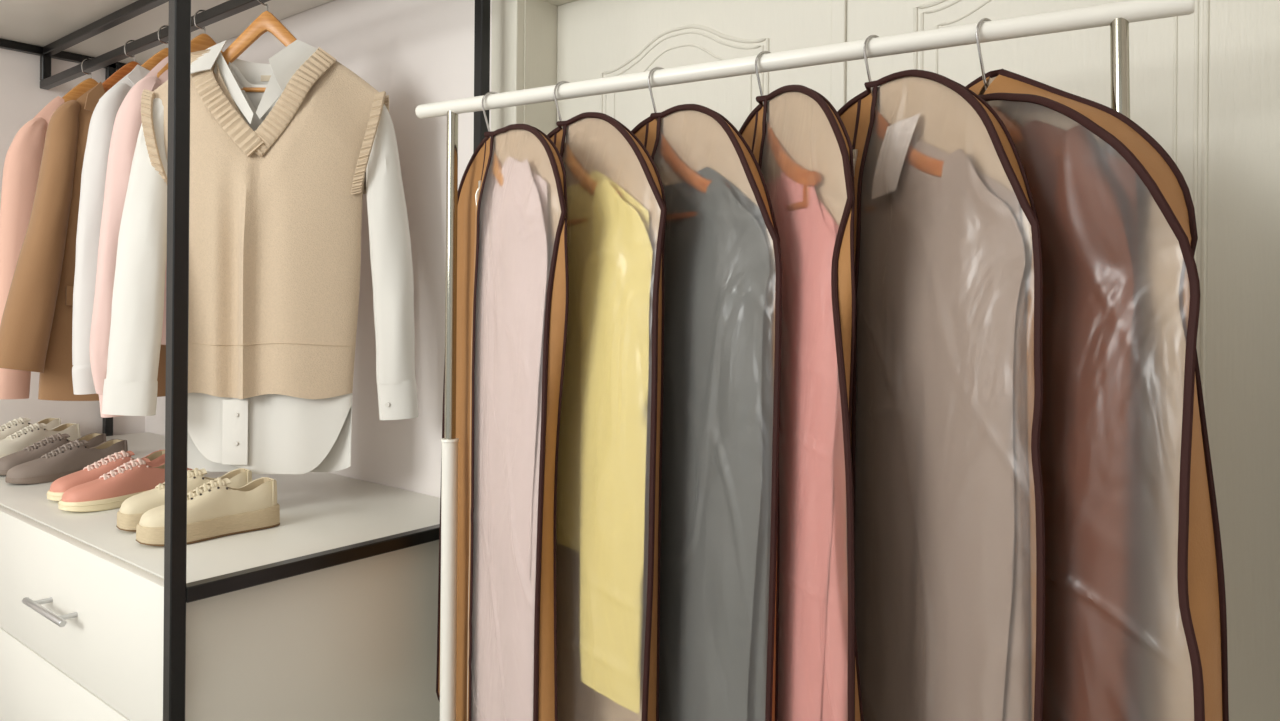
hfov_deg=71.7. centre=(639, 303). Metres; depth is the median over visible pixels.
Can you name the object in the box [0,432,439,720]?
dresser
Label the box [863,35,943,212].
clothes hanger
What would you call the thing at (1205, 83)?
door
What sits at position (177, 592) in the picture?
frame
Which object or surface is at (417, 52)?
wall
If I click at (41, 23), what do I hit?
shelf
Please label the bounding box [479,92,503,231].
clothes hanger
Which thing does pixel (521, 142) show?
bag
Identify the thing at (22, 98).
wall
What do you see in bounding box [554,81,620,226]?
clothes hanger
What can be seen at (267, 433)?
shirt
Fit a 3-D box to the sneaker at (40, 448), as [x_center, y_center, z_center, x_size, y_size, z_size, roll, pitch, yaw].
[-1.611,0.401,2.424,0.088,0.091,0.298,0,0,23]
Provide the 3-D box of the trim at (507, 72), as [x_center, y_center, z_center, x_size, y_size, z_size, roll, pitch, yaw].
[-0.298,0.268,1.939,0.088,2.060,0.025,0,0,39]
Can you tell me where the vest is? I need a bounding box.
[141,47,388,398]
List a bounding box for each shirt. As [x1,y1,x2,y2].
[72,65,149,394]
[102,40,417,473]
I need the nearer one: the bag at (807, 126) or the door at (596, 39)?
the bag at (807, 126)
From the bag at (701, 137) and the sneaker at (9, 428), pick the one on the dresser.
the sneaker at (9, 428)
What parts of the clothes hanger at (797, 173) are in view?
bar arm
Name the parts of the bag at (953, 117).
panel, zipper pull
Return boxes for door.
[557,0,830,130]
[846,0,1279,720]
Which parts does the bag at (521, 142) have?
panel, zipper pull, panel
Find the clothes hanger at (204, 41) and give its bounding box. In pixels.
[157,10,222,77]
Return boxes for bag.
[436,124,568,720]
[547,112,666,720]
[631,104,781,720]
[739,85,863,720]
[837,69,1044,720]
[965,69,1228,720]
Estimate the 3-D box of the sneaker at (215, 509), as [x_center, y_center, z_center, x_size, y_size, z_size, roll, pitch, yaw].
[-0.841,0.398,1.740,0.095,0.110,0.257,0,0,45]
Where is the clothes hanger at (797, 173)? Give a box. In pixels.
[755,51,820,213]
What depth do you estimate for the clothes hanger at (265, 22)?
1.98 m
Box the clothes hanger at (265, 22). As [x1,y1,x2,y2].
[222,0,296,91]
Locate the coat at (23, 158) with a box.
[0,96,64,398]
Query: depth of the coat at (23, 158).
2.44 m
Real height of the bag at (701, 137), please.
1.064 m
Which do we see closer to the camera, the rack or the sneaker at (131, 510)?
the rack
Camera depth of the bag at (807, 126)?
1.03 m
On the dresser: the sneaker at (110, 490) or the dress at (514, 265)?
the sneaker at (110, 490)
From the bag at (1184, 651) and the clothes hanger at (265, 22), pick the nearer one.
the bag at (1184, 651)
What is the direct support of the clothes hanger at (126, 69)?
hanging from the frame at (177, 592)
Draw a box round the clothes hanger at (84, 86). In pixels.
[62,58,97,101]
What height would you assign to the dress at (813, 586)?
0.895 m
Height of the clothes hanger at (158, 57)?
0.246 m
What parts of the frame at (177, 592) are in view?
rail, rail, post, post, rail, post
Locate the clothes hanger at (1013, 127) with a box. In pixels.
[976,18,1103,156]
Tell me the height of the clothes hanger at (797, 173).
0.236 m
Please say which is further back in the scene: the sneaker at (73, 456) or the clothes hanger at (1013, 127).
the sneaker at (73, 456)
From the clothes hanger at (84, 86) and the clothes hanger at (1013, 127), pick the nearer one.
the clothes hanger at (1013, 127)
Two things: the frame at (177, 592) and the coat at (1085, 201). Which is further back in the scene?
the frame at (177, 592)
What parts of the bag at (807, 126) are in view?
panel, panel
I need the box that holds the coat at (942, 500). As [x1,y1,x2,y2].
[855,113,1028,720]
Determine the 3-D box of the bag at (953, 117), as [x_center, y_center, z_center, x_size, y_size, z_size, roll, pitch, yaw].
[0.300,0.240,1.162,0.070,1.071,0.584,0,0,-21]
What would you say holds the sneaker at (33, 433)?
on the dresser
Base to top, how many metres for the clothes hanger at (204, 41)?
0.246 m
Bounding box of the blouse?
[89,56,167,417]
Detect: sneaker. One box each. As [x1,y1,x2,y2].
[0,417,60,439]
[0,423,79,457]
[0,433,105,474]
[5,439,127,483]
[46,450,164,500]
[58,458,192,511]
[116,468,251,531]
[136,477,279,545]
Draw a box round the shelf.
[0,0,332,64]
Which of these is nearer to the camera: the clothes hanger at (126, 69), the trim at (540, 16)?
the trim at (540, 16)
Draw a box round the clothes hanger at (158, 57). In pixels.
[141,25,167,70]
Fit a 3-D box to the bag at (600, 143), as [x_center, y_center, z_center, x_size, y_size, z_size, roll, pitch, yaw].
[-0.130,0.237,1.420,0.063,1.069,0.577,0,0,-32]
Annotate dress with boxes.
[471,157,549,720]
[766,172,847,720]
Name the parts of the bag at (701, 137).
panel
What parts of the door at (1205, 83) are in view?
panel moulding, panel moulding, panel moulding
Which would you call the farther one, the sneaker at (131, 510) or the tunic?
the sneaker at (131, 510)
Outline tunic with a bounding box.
[659,167,769,720]
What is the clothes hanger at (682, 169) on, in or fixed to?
hanging from the rack
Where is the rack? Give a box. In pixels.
[415,0,1194,720]
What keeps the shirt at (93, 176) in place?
hanging from the clothes hanger at (126, 69)
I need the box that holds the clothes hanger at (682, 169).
[648,67,729,221]
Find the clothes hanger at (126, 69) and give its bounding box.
[102,40,140,92]
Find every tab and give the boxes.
[238,468,249,483]
[261,477,274,501]
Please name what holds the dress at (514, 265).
hanging from the clothes hanger at (495, 164)
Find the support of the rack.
on the floor
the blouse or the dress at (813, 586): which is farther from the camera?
the blouse
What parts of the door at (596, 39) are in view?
panel moulding, panel moulding, panel moulding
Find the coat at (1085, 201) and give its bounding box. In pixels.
[1014,120,1140,720]
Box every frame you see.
[0,0,489,720]
[830,0,845,110]
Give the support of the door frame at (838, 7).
attached to the wall at (417, 52)
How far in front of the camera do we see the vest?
1.94 m
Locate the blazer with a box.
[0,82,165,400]
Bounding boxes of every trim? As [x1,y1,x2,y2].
[491,0,523,130]
[523,0,577,134]
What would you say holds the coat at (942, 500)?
hanging from the clothes hanger at (927, 164)
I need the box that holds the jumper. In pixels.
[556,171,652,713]
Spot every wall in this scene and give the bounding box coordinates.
[0,48,144,436]
[145,0,491,497]
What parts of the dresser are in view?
handle, drawer, drawer, panel, panel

